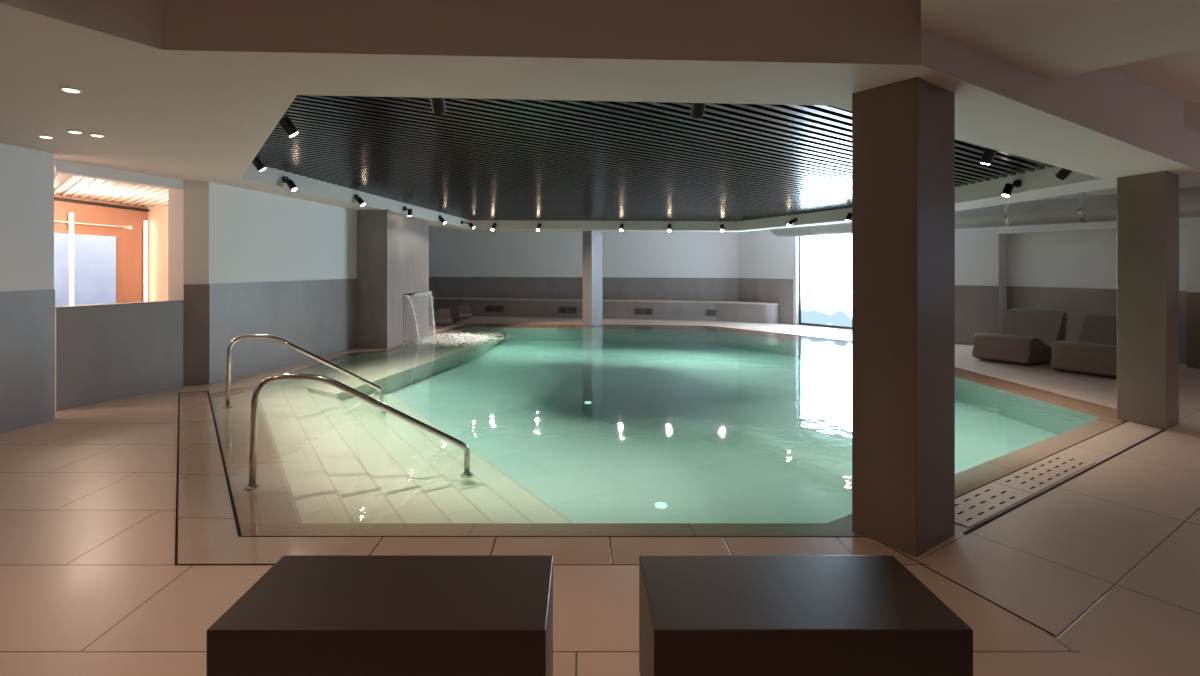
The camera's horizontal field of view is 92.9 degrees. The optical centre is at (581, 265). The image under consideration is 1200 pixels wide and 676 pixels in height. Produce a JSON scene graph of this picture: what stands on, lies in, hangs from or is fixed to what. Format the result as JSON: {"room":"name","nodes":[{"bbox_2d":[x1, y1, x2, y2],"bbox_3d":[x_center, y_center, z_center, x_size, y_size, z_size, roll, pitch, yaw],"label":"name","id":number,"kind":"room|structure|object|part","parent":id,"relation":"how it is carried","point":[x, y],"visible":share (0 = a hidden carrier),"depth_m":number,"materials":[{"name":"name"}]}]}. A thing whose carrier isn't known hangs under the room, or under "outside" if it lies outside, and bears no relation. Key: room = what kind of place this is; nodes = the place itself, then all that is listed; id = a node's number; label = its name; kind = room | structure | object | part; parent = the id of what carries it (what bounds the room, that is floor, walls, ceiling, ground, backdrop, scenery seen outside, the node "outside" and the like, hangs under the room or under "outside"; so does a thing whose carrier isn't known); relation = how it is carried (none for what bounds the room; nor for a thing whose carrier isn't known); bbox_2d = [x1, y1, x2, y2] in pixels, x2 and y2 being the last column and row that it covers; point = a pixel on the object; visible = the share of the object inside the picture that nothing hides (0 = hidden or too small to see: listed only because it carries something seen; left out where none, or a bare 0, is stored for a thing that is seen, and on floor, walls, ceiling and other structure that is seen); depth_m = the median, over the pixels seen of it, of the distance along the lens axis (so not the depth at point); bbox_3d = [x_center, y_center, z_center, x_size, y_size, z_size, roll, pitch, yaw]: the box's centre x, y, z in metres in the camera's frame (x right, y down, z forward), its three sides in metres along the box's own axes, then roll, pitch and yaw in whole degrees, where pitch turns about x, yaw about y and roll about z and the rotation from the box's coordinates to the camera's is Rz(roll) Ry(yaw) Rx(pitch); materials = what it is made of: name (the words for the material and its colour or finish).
{"room":"indoor swimming pool","nodes":[
{"label":"indoor swimming pool","id":0,"kind":"room"},
{"bbox_2d":[0,143,53,291],"bbox_3d":[-5.330,0.030,0.867,0.245,2.740,8.748,0,0,5],"label":"wall","id":1,"kind":"structure","parent":0,"point":[26,175],"depth_m":4.98,"materials":[{"name":"paint"}]},
{"bbox_2d":[0,290,54,432],"bbox_3d":[-5.215,0.807,0.850,0.037,1.185,8.734,0,0,5],"label":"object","id":2,"kind":"structure","parent":1,"relation":"attached to","point":[27,318],"depth_m":4.96,"materials":[{"name":"paint"}]},
{"bbox_2d":[55,309,55,410],"bbox_3d":[-4.942,0.907,6.101,0.180,0.985,1.213,0,0,21],"label":"wall","id":3,"kind":"structure","parent":0,"point":[55,309],"depth_m":5.51,"materials":[{"name":"paint"}]},
{"bbox_2d":[55,300,183,410],"bbox_3d":[-4.941,0.900,6.101,0.202,1.000,1.213,0,0,21],"label":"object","id":4,"kind":"structure","parent":3,"relation":"attached to","point":[110,351],"depth_m":5.99,"materials":[{"name":"paint"}]},
{"bbox_2d":[54,194,147,302],"bbox_3d":[-7.075,0.150,6.410,0.150,2.500,5.620,0,0,0],"label":"wall","id":5,"kind":"structure","parent":0,"point":[131,240],"depth_m":8.68,"materials":[{"name":"orange paint"}]},
{"bbox_2d":[68,212,73,305],"bbox_3d":[-6.973,0.235,7.780,0.030,1.930,0.056,0,0,0],"label":"led strip","id":6,"kind":"object","parent":5,"relation":"attached to","point":[70,215],"visible":0.64,"depth_m":7.76,"materials":[{"name":"white plastic"}]},
{"bbox_2d":[70,213,73,305],"bbox_3d":[-6.963,0.235,7.780,0.010,1.910,0.044,0,0,0],"label":"diffuser","id":7,"kind":"object","parent":6,"relation":"attached to","point":[71,214],"depth_m":7.77,"materials":[{"name":"white plastic"}]},
{"bbox_2d":[54,229,119,305],"bbox_3d":[-7.000,0.182,7.100,0.060,1.335,3.000,0,0,0],"label":"window","id":8,"kind":"structure","parent":5,"relation":"in","point":[96,254],"depth_m":8.08,"materials":[{"name":"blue glass"}]},
{"bbox_2d":[54,220,131,228],"bbox_3d":[-6.963,-0.590,6.890,0.075,0.050,3.780,0,0,0],"label":"rail","id":9,"kind":"object","parent":5,"relation":"attached to","point":[123,227],"visible":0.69,"depth_m":8.18,"materials":[{"name":"white"}]},
{"bbox_2d":[54,197,148,211],"bbox_3d":[-6.975,-0.890,6.375,0.050,0.040,5.550,0,0,0],"label":"trim","id":10,"kind":"structure","parent":5,"relation":"attached to","point":[55,198],"depth_m":8.21,"materials":[{"name":"black wood"}]},
{"bbox_2d":[143,220,146,301],"bbox_3d":[-6.973,0.235,9.100,0.030,1.930,0.056,0,0,0],"label":"led strip","id":11,"kind":"object","parent":5,"relation":"attached to","point":[144,221],"visible":0.64,"depth_m":9.08,"materials":[{"name":"white plastic"}]},
{"bbox_2d":[54,160,167,206],"bbox_3d":[-5.800,-1.022,6.400,2.600,0.155,6.000,0,0,0],"label":"ceiling","id":12,"kind":"structure","parent":0,"point":[63,178],"depth_m":7.28,"materials":[{"name":"white wood"}]},
{"bbox_2d":[54,160,182,188],"bbox_3d":[-4.938,-1.115,6.112,0.180,0.450,1.237,0,0,21],"label":"wall","id":13,"kind":"structure","parent":0,"point":[61,167],"depth_m":5.99,"materials":[{"name":"paint"}]},
{"bbox_2d":[148,206,167,300],"bbox_3d":[-5.782,0.100,8.973,2.571,2.600,0.150,0,0,13],"label":"wall","id":14,"kind":"structure","parent":0,"point":[157,216],"depth_m":9.14,"materials":[{"name":"paint"}]},
{"bbox_2d":[168,180,356,301],"bbox_3d":[-4.286,0.030,8.201,0.379,2.740,3.246,0,0,13],"label":"wall","id":15,"kind":"structure","parent":0,"point":[218,233],"depth_m":7.38,"materials":[{"name":"paint"}]},
{"bbox_2d":[184,279,356,385],"bbox_3d":[-4.157,0.807,8.173,0.182,1.185,3.242,0,0,14],"label":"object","id":16,"kind":"structure","parent":15,"relation":"attached to","point":[319,317],"depth_m":7.59,"materials":[{"name":"paint"}]},
{"bbox_2d":[178,391,929,564],"bbox_3d":[-1.538,1.399,4.432,6.340,0.002,4.013,0,0,0],"label":"floor","id":17,"kind":"structure","parent":0,"point":[564,550],"depth_m":2.87,"materials":[{"name":"tile"}]},
{"bbox_2d":[174,393,179,564],"bbox_3d":[-3.173,1.399,4.480,0.012,0.003,4.418,0,0,-35],"label":"trim","id":18,"kind":"structure","parent":17,"relation":"on","point":[177,479],"depth_m":3.53,"materials":[{"name":"black metal"}]},
{"bbox_2d":[207,391,241,535],"bbox_3d":[-2.985,1.399,4.674,0.016,0.003,4.194,0,0,-35],"label":"trim","id":19,"kind":"structure","parent":17,"relation":"on","point":[213,416],"depth_m":3.80,"materials":[{"name":"black metal"}]},
{"bbox_2d":[175,563,274,564],"bbox_3d":[-1.653,1.399,2.672,0.506,0.003,0.008,0,0,0],"label":"trim","id":20,"kind":"structure","parent":17,"relation":"on","point":[272,563],"depth_m":2.67,"materials":[{"name":"black metal"}]},
{"bbox_2d":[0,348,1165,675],"bbox_3d":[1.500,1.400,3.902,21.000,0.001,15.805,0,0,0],"label":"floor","id":21,"kind":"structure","parent":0,"point":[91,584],"depth_m":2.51,"materials":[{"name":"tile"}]},
{"bbox_2d":[207,555,552,675],"bbox_3d":[-0.555,1.190,1.734,0.915,0.420,0.398,0,0,0],"label":"bench","id":22,"kind":"object","parent":21,"relation":"on","point":[307,615],"visible":1,"depth_m":1.58,"materials":[{"name":"brown paint"}]},
{"bbox_2d":[238,536,865,536],"bbox_3d":[-0.148,1.399,2.946,3.258,0.003,0.006,0,0,0],"label":"trim","id":23,"kind":"structure","parent":21,"relation":"on","point":[238,536],"depth_m":2.94,"materials":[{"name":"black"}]},
{"bbox_2d":[639,555,972,675],"bbox_3d":[0.625,1.190,1.734,0.862,0.420,0.398,0,0,0],"label":"bench","id":24,"kind":"object","parent":21,"relation":"on","point":[700,615],"visible":1,"depth_m":1.59,"materials":[{"name":"brown paint"}]},
{"bbox_2d":[882,543,1055,635],"bbox_3d":[1.638,1.399,2.550,0.006,0.003,0.848,0,0,-21],"label":"trim","id":25,"kind":"structure","parent":21,"relation":"on","point":[882,543],"depth_m":2.42,"materials":[{"name":"black metal"}]},
{"bbox_2d":[429,226,737,277],"bbox_3d":[-1.225,0.030,16.249,10.936,2.740,0.285,0,0,12],"label":"wall","id":26,"kind":"structure","parent":0,"point":[452,252],"depth_m":15.97,"materials":[{"name":"paint"}]},
{"bbox_2d":[429,277,737,300],"bbox_3d":[-1.250,0.858,16.136,10.930,1.085,0.077,0,0,12],"label":"trim","id":27,"kind":"structure","parent":26,"relation":"attached to","point":[624,288],"depth_m":15.94,"materials":[{"name":"stone"}]},
{"bbox_2d":[0,0,1199,231],"bbox_3d":[-0.045,-1.047,6.717,10.910,0.566,15.835,0,0,0],"label":"ceiling","id":28,"kind":"structure","parent":0,"point":[194,90],"depth_m":2.84,"materials":[{"name":"paint"}]},
{"bbox_2d":[38,135,53,138],"bbox_3d":[-4.213,-1.018,4.480,0.094,0.019,0.094,0,0,0],"label":"recessed light","id":29,"kind":"object","parent":28,"relation":"in","point":[41,136],"visible":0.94,"depth_m":4.47,"materials":[{"name":"white"}]},
{"bbox_2d":[60,87,81,92],"bbox_3d":[-2.899,-1.002,3.234,0.094,0.019,0.094,0,0,0],"label":"recessed light","id":30,"kind":"object","parent":28,"relation":"in","point":[67,89],"visible":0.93,"depth_m":3.22,"materials":[{"name":"white"}]},
{"bbox_2d":[67,130,82,133],"bbox_3d":[-3.811,-1.012,4.285,0.094,0.019,0.094,0,0,0],"label":"recessed light","id":31,"kind":"object","parent":28,"relation":"in","point":[70,131],"visible":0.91,"depth_m":4.28,"materials":[{"name":"white"}]},
{"bbox_2d":[89,134,104,136],"bbox_3d":[-3.733,-1.009,4.387,0.094,0.019,0.094,0,0,0],"label":"recessed light","id":32,"kind":"object","parent":28,"relation":"in","point":[94,135],"visible":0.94,"depth_m":4.37,"materials":[{"name":"white"}]},
{"bbox_2d":[252,157,265,171],"bbox_3d":[-3.324,-1.047,5.827,0.170,0.163,0.084,0,0,-35],"label":"ceiling spotlight","id":33,"kind":"object","parent":28,"relation":"attached to","point":[256,162],"visible":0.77,"depth_m":5.80,"materials":[{"name":"black metal"}]},
{"bbox_2d":[278,116,298,136],"bbox_3d":[-2.197,-1.038,4.223,0.179,0.163,0.084,0,0,-35],"label":"ceiling spotlight","id":34,"kind":"object","parent":28,"relation":"attached to","point":[286,124],"visible":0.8,"depth_m":4.21,"materials":[{"name":"black metal"}]},
{"bbox_2d":[282,176,297,191],"bbox_3d":[-3.639,-1.026,7.117,0.170,0.193,0.084,0,0,9],"label":"ceiling spotlight","id":35,"kind":"object","parent":28,"relation":"attached to","point":[285,179],"visible":1,"depth_m":7.09,"materials":[{"name":"black metal"}]},
{"bbox_2d":[354,194,365,206],"bbox_3d":[-3.388,-1.004,8.705,0.163,0.192,0.084,0,0,9],"label":"ceiling spotlight","id":36,"kind":"object","parent":28,"relation":"attached to","point":[357,198],"visible":1,"depth_m":8.68,"materials":[{"name":"black metal"}]},
{"bbox_2d":[403,206,412,215],"bbox_3d":[-3.135,-0.986,10.281,0.165,0.186,0.084,0,0,9],"label":"ceiling spotlight","id":37,"kind":"object","parent":28,"relation":"attached to","point":[410,211],"visible":1,"depth_m":10.25,"materials":[{"name":"black metal"}]},
{"bbox_2d":[430,98,445,113],"bbox_3d":[-0.888,-1.017,3.409,0.086,0.163,0.342,0,0,0],"label":"ceiling spotlight","id":38,"kind":"object","parent":28,"relation":"attached to","point":[438,104],"visible":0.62,"depth_m":3.49,"materials":[{"name":"black metal"}]},
{"bbox_2d":[439,215,445,223],"bbox_3d":[-2.894,-0.962,11.845,0.146,0.192,0.084,0,0,9],"label":"ceiling spotlight","id":39,"kind":"object","parent":28,"relation":"attached to","point":[441,218],"visible":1,"depth_m":11.82,"materials":[{"name":"black metal"}]},
{"bbox_2d":[461,221,474,228],"bbox_3d":[-2.609,-0.944,13.053,0.326,0.195,0.084,0,0,9],"label":"ceiling spotlight","id":40,"kind":"object","parent":28,"relation":"attached to","point":[471,225],"visible":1,"depth_m":13.01,"materials":[{"name":"black metal"}]},
{"bbox_2d":[491,223,496,230],"bbox_3d":[-2.082,-0.920,13.418,0.084,0.203,0.199,0,0,11],"label":"ceiling spotlight","id":41,"kind":"object","parent":28,"relation":"attached to","point":[494,224],"visible":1,"depth_m":13.37,"materials":[{"name":"black metal"}]},
{"bbox_2d":[536,223,541,230],"bbox_3d":[-1.002,-0.899,13.200,0.084,0.201,0.199,0,0,11],"label":"ceiling spotlight","id":42,"kind":"object","parent":28,"relation":"attached to","point":[539,224],"visible":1,"depth_m":13.16,"materials":[{"name":"black metal"}]},
{"bbox_2d":[690,103,705,117],"bbox_3d":[0.707,-0.982,3.385,0.086,0.163,0.318,0,0,0],"label":"ceiling spotlight","id":43,"kind":"object","parent":28,"relation":"attached to","point":[697,109],"visible":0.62,"depth_m":3.46,"materials":[{"name":"black metal"}]},
{"bbox_2d":[787,218,796,226],"bbox_3d":[3.960,-0.825,10.763,0.199,0.179,0.084,0,0,-21],"label":"ceiling spotlight","id":44,"kind":"object","parent":28,"relation":"attached to","point":[790,223],"visible":1,"depth_m":10.73,"materials":[{"name":"black metal"}]},
{"bbox_2d":[845,212,851,221],"bbox_3d":[4.451,-0.825,9.398,0.220,0.184,0.084,0,0,-5],"label":"ceiling spotlight","id":45,"kind":"object","parent":28,"relation":"attached to","point":[849,215],"visible":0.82,"depth_m":9.36,"materials":[{"name":"black metal"}]},
{"bbox_2d":[980,148,996,164],"bbox_3d":[3.402,-0.911,4.616,0.084,0.157,0.320,0,0,-31],"label":"ceiling spotlight","id":46,"kind":"object","parent":28,"relation":"attached to","point":[988,155],"visible":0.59,"depth_m":4.67,"materials":[{"name":"black metal"}]},
{"bbox_2d":[1001,180,1021,196],"bbox_3d":[4.687,-0.849,6.234,0.189,0.189,0.084,0,0,-3],"label":"ceiling spotlight","id":47,"kind":"object","parent":28,"relation":"attached to","point":[1008,188],"visible":1,"depth_m":6.21,"materials":[{"name":"black metal"}]},
{"bbox_2d":[1055,168,1071,179],"bbox_3d":[4.531,-0.879,5.265,0.084,0.160,0.263,0,0,-31],"label":"ceiling spotlight","id":48,"kind":"object","parent":28,"relation":"attached to","point":[1063,173],"visible":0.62,"depth_m":5.30,"materials":[{"name":"black metal"}]},
{"bbox_2d":[738,230,792,278],"bbox_3d":[4.664,0.030,14.375,0.220,2.740,1.638,0,0,-36],"label":"wall","id":49,"kind":"structure","parent":0,"point":[762,254],"depth_m":14.30,"materials":[{"name":"paint"}]},
{"bbox_2d":[738,278,792,323],"bbox_3d":[4.570,0.858,14.306,0.012,1.085,1.638,0,0,-36],"label":"trim","id":50,"kind":"structure","parent":49,"relation":"attached to","point":[780,291],"depth_m":14.12,"materials":[{"name":"stone"}]},
{"bbox_2d":[793,237,798,324],"bbox_3d":[5.173,0.260,13.682,0.220,2.280,0.080,0,0,-36],"label":"trim","id":51,"kind":"structure","parent":49,"relation":"attached to","point":[795,239],"depth_m":13.61,"materials":[{"name":"paint"}]},
{"bbox_2d":[380,316,1199,675],"bbox_3d":[1.500,1.400,7.840,21.000,0.001,20.319,0,0,0],"label":"floor","id":52,"kind":"structure","parent":0,"point":[1105,561],"depth_m":2.91,"materials":[{"name":"tile"}]},
{"bbox_2d":[357,209,428,348],"bbox_3d":[-3.519,0.711,10.809,0.548,3.377,2.272,0,0,3],"label":"column","id":53,"kind":"structure","parent":52,"relation":"on","point":[392,247],"depth_m":9.76,"materials":[{"name":"stone"}]},
{"bbox_2d":[403,291,427,342],"bbox_3d":[-3.206,0.953,11.089,0.050,0.895,1.338,0,0,3],"label":"spout","id":54,"kind":"object","parent":53,"relation":"attached to","point":[412,293],"visible":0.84,"depth_m":10.42,"materials":[{"name":"silver metal"}]},
{"bbox_2d":[429,307,452,325],"bbox_3d":[-3.725,1.038,13.623,1.218,0.725,0.720,0,0,-14],"label":"lounger","id":55,"kind":"object","parent":52,"relation":"on","point":[442,315],"visible":0.32,"depth_m":13.37,"materials":[{"name":"black fabric"}]},
{"bbox_2d":[429,304,459,321],"bbox_3d":[-3.714,1.038,14.423,1.218,0.725,0.720,0,0,-14],"label":"lounger","id":56,"kind":"object","parent":52,"relation":"on","point":[454,311],"visible":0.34,"depth_m":14.19,"materials":[{"name":"black fabric"}]},
{"bbox_2d":[429,294,471,318],"bbox_3d":[-3.574,1.038,15.223,1.218,0.725,0.720,0,0,-14],"label":"lounger","id":57,"kind":"object","parent":52,"relation":"on","point":[463,308],"visible":0.44,"depth_m":14.97,"materials":[{"name":"black fabric"}]},
{"bbox_2d":[583,230,601,326],"bbox_3d":[0.251,0.523,13.653,0.373,2.753,0.491,0,0,42],"label":"pillar","id":58,"kind":"structure","parent":52,"relation":"on","point":[592,240],"depth_m":13.49,"materials":[{"name":"stone"}]},
{"bbox_2d":[433,297,778,323],"bbox_3d":[0.141,1.157,15.414,9.883,0.485,0.841,0,0,14],"label":"seat","id":59,"kind":"object","parent":52,"relation":"on","point":[684,310],"visible":0.8,"depth_m":14.91,"materials":[{"name":"stone"}]},
{"bbox_2d":[485,305,503,312],"bbox_3d":[-2.418,1.185,15.730,0.554,0.190,0.012,0,0,12],"label":"vent grille","id":60,"kind":"object","parent":59,"relation":"attached to","point":[488,308],"visible":1,"depth_m":15.73,"materials":[{"name":"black metal"}]},
{"bbox_2d":[558,306,576,313],"bbox_3d":[-0.392,1.185,15.301,0.524,0.190,0.012,0,0,12],"label":"vent grille","id":61,"kind":"object","parent":59,"relation":"attached to","point":[561,310],"visible":1,"depth_m":15.30,"materials":[{"name":"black metal"}]},
{"bbox_3d":[0.141,0.927,15.414,9.882,0.025,0.841,0,0,14],"label":"seat","id":62,"kind":"part","parent":59,"relation":"part of","materials":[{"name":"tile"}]},
{"bbox_2d":[634,308,652,314],"bbox_3d":[1.601,1.185,14.855,0.496,0.190,0.013,0,0,13],"label":"vent grille","id":63,"kind":"object","parent":59,"relation":"attached to","point":[637,311],"visible":1,"depth_m":14.85,"materials":[{"name":"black metal"}]},
{"bbox_2d":[705,309,717,316],"bbox_3d":[3.396,1.185,14.451,0.543,0.190,0.013,0,0,13],"label":"vent grille","id":64,"kind":"object","parent":59,"relation":"attached to","point":[708,312],"visible":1,"depth_m":14.48,"materials":[{"name":"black metal"}]},
{"bbox_2d":[210,323,1128,535],"bbox_3d":[0.578,1.575,8.692,9.332,0.350,11.495,0,0,0],"label":"swimming pool","id":65,"kind":"object","parent":52,"relation":"in","point":[649,434],"visible":0.71,"depth_m":5.62,"materials":[{"name":"liquid"}]},
{"bbox_2d":[222,334,382,408],"bbox_3d":[-2.965,1.155,6.178,1.600,0.891,0.100,0,0,-25],"label":"pool handrail","id":66,"kind":"object","parent":65,"relation":"on","point":[231,344],"visible":0.94,"depth_m":6.03,"materials":[{"name":"silver metal"}]},
{"bbox_2d":[244,373,473,489],"bbox_3d":[-1.523,1.161,4.050,1.523,0.879,0.100,0,0,-25],"label":"pool handrail","id":67,"kind":"object","parent":65,"relation":"attached to","point":[252,485],"visible":1,"depth_m":3.91,"materials":[{"name":"silver metal"}]},
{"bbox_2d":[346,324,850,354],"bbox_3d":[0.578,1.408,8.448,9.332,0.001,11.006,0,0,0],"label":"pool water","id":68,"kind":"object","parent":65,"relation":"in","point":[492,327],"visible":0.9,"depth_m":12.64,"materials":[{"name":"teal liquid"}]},
{"bbox_2d":[403,331,518,347],"bbox_3d":[-2.667,1.366,11.196,3.132,0.110,3.110,0,0,-35],"label":"foam","id":69,"kind":"object","parent":68,"relation":"on","point":[447,338],"visible":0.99,"depth_m":10.89,"materials":[{"name":"white liquid"}]},
{"bbox_2d":[955,422,1125,498],"bbox_3d":[3.183,1.399,4.031,4.042,0.003,0.006,0,0,-33],"label":"trim","id":70,"kind":"structure","parent":65,"relation":"on","point":[1124,422],"depth_m":4.01,"materials":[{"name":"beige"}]},
{"bbox_2d":[852,77,954,556],"bbox_3d":[1.681,0.236,2.984,0.410,2.328,0.328,0,0,-35],"label":"pillar","id":71,"kind":"structure","parent":52,"relation":"on","point":[903,132],"depth_m":2.85,"materials":[{"name":"stone"}]},
{"bbox_2d":[955,483,1033,527],"bbox_3d":[2.358,1.402,3.359,0.824,0.017,0.219,0,0,-32],"label":"drain cover","id":72,"kind":"object","parent":52,"relation":"on","point":[983,503],"visible":0.81,"depth_m":3.36,"materials":[{"name":"tile"}]},
{"bbox_2d":[972,309,1066,365],"bbox_3d":[6.514,1.038,8.490,1.218,0.725,0.720,0,0,-30],"label":"lounger","id":73,"kind":"object","parent":52,"relation":"on","point":[1027,337],"visible":0.96,"depth_m":8.38,"materials":[{"name":"brown"}]},
{"bbox_2d":[993,454,1095,493],"bbox_3d":[3.155,1.402,3.866,1.048,0.017,0.219,0,0,-32],"label":"drain cover","id":74,"kind":"object","parent":52,"relation":"on","point":[1037,477],"visible":0.94,"depth_m":3.83,"materials":[{"name":"tile"}]},
{"bbox_2d":[963,429,1165,533],"bbox_3d":[3.510,1.399,3.938,3.581,0.003,0.016,0,0,-32],"label":"trim","id":75,"kind":"structure","parent":52,"relation":"on","point":[1163,430],"depth_m":3.60,"materials":[{"name":"black metal"}]},
{"bbox_2d":[1050,313,1116,377],"bbox_3d":[6.923,1.038,7.561,1.218,0.725,0.720,0,0,-30],"label":"lounger","id":76,"kind":"object","parent":52,"relation":"on","point":[1095,352],"visible":0.52,"depth_m":7.44,"materials":[{"name":"black fabric"}]},
{"bbox_2d":[1117,171,1178,429],"bbox_3d":[5.103,0.284,5.143,0.527,2.232,0.356,0,0,-32],"label":"pillar","id":77,"kind":"structure","parent":52,"relation":"on","point":[1148,203],"depth_m":5.00,"materials":[{"name":"stone"}]},
{"bbox_2d":[955,227,998,285],"bbox_3d":[6.711,0.030,10.882,0.519,2.740,2.250,0,0,-24],"label":"wall","id":78,"kind":"structure","parent":0,"point":[976,249],"depth_m":10.07,"materials":[{"name":"paint"}]},
{"bbox_2d":[955,285,998,344],"bbox_3d":[6.610,0.875,10.835,0.329,1.050,2.257,0,0,-24],"label":"trim","id":79,"kind":"structure","parent":78,"relation":"attached to","point":[976,307],"depth_m":10.09,"materials":[{"name":"paint"}]},
{"bbox_2d":[921,0,1199,78],"bbox_3d":[2.518,-1.202,0.735,3.641,0.255,4.072,0,0,-41],"label":"ceiling","id":80,"kind":"structure","parent":0,"point":[1050,39],"depth_m":2.60,"materials":[{"name":"paint"}]},
{"bbox_2d":[999,227,1186,333],"bbox_3d":[8.013,0.030,9.140,0.540,2.740,2.499,0,0,-33],"label":"wall","id":81,"kind":"structure","parent":0,"point":[1076,259],"depth_m":9.39,"materials":[{"name":"paint"}]},
{"bbox_2d":[1007,286,1186,363],"bbox_3d":[8.080,0.877,9.069,0.012,1.045,2.292,0,0,-30],"label":"trim","id":82,"kind":"structure","parent":81,"relation":"attached to","point":[1077,303],"depth_m":9.23,"materials":[{"name":"paint"}]},
{"bbox_2d":[999,217,1186,233],"bbox_3d":[8.015,-0.950,9.015,0.500,0.780,2.292,0,0,-30],"label":"wall","id":83,"kind":"structure","parent":0,"point":[1106,225],"depth_m":9.09,"materials":[{"name":"paint"}]},
{"bbox_2d":[1029,173,1199,200],"bbox_3d":[7.351,-1.175,8.800,0.444,0.310,10.175,0,0,-28],"label":"ceiling","id":84,"kind":"structure","parent":0,"point":[1192,180],"depth_m":8.07,"materials":[{"name":"paint"}]},
{"bbox_2d":[1112,49,1199,101],"bbox_3d":[2.000,-1.370,7.000,20.000,0.100,22.000,0,0,0],"label":"ceiling","id":85,"kind":"structure","parent":0,"point":[1177,75],"depth_m":3.91,"materials":[{"name":"paint"}]},
{"bbox_2d":[769,187,1199,237],"bbox_3d":[6.887,-0.962,7.930,0.374,0.737,10.580,0,0,-33],"label":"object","id":86,"kind":"object","parent":85,"relation":"hanging from","point":[1098,208],"visible":0.41,"depth_m":8.18,"materials":[{"name":"grey metal"}]},
{"bbox_2d":[1184,102,1199,133],"bbox_3d":[7.360,-1.225,4.950,5.080,0.210,0.700,0,0,0],"label":"ceiling","id":87,"kind":"structure","parent":0,"point":[1191,109],"depth_m":4.60,"materials":[{"name":"paint"}]},
{"bbox_2d":[1187,217,1199,291],"bbox_3d":[9.236,0.030,6.604,0.220,2.740,3.098,0,0,-29],"label":"wall","id":88,"kind":"structure","parent":0,"point":[1193,223],"depth_m":7.84,"materials":[{"name":"paint"}]},
{"bbox_2d":[1186,292,1199,368],"bbox_3d":[9.135,0.880,6.547,0.012,1.040,3.098,0,0,-29],"label":"trim","id":89,"kind":"structure","parent":88,"relation":"attached to","point":[1192,298],"depth_m":7.83,"materials":[{"name":"stone"}]},
{"bbox_3d":[0.494,-1.185,8.430,8.662,0.230,10.419,0,0,0],"label":"ceiling","id":90,"kind":"structure","parent":0,"visible":0},
{"bbox_2d":[255,95,1054,221],"bbox_3d":[0.495,-1.110,8.426,8.684,0.279,10.452,0,0,0],"label":"ceiling slats","id":91,"kind":"structure","parent":90,"relation":"attached to","point":[477,159],"depth_m":5.83,"materials":[{"name":"black metal"}]},
{"bbox_3d":[5.769,-1.110,12.854,1.419,0.460,1.849,0,0,0],"label":"wall","id":92,"kind":"structure","parent":0,"visible":0},
{"bbox_2d":[799,234,851,328],"bbox_3d":[5.809,0.260,12.834,0.060,2.280,2.040,0,0,-36],"label":"window","id":93,"kind":"structure","parent":92,"relation":"in","point":[825,262],"depth_m":13.11,"materials":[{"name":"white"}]},
{"bbox_3d":[-3.101,0.975,11.088,0.228,0.861,1.336,0,0,0],"label":"sheet","id":94,"kind":"object","parent":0,"visible":0},
{"bbox_2d":[405,291,435,341],"bbox_3d":[-3.095,0.943,11.080,0.243,0.926,1.404,0,0,3],"label":"water stream","id":95,"kind":"object","parent":94,"relation":"attached to","point":[416,293],"visible":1,"depth_m":10.93,"materials":[{"name":"white liquid"}]}
]}

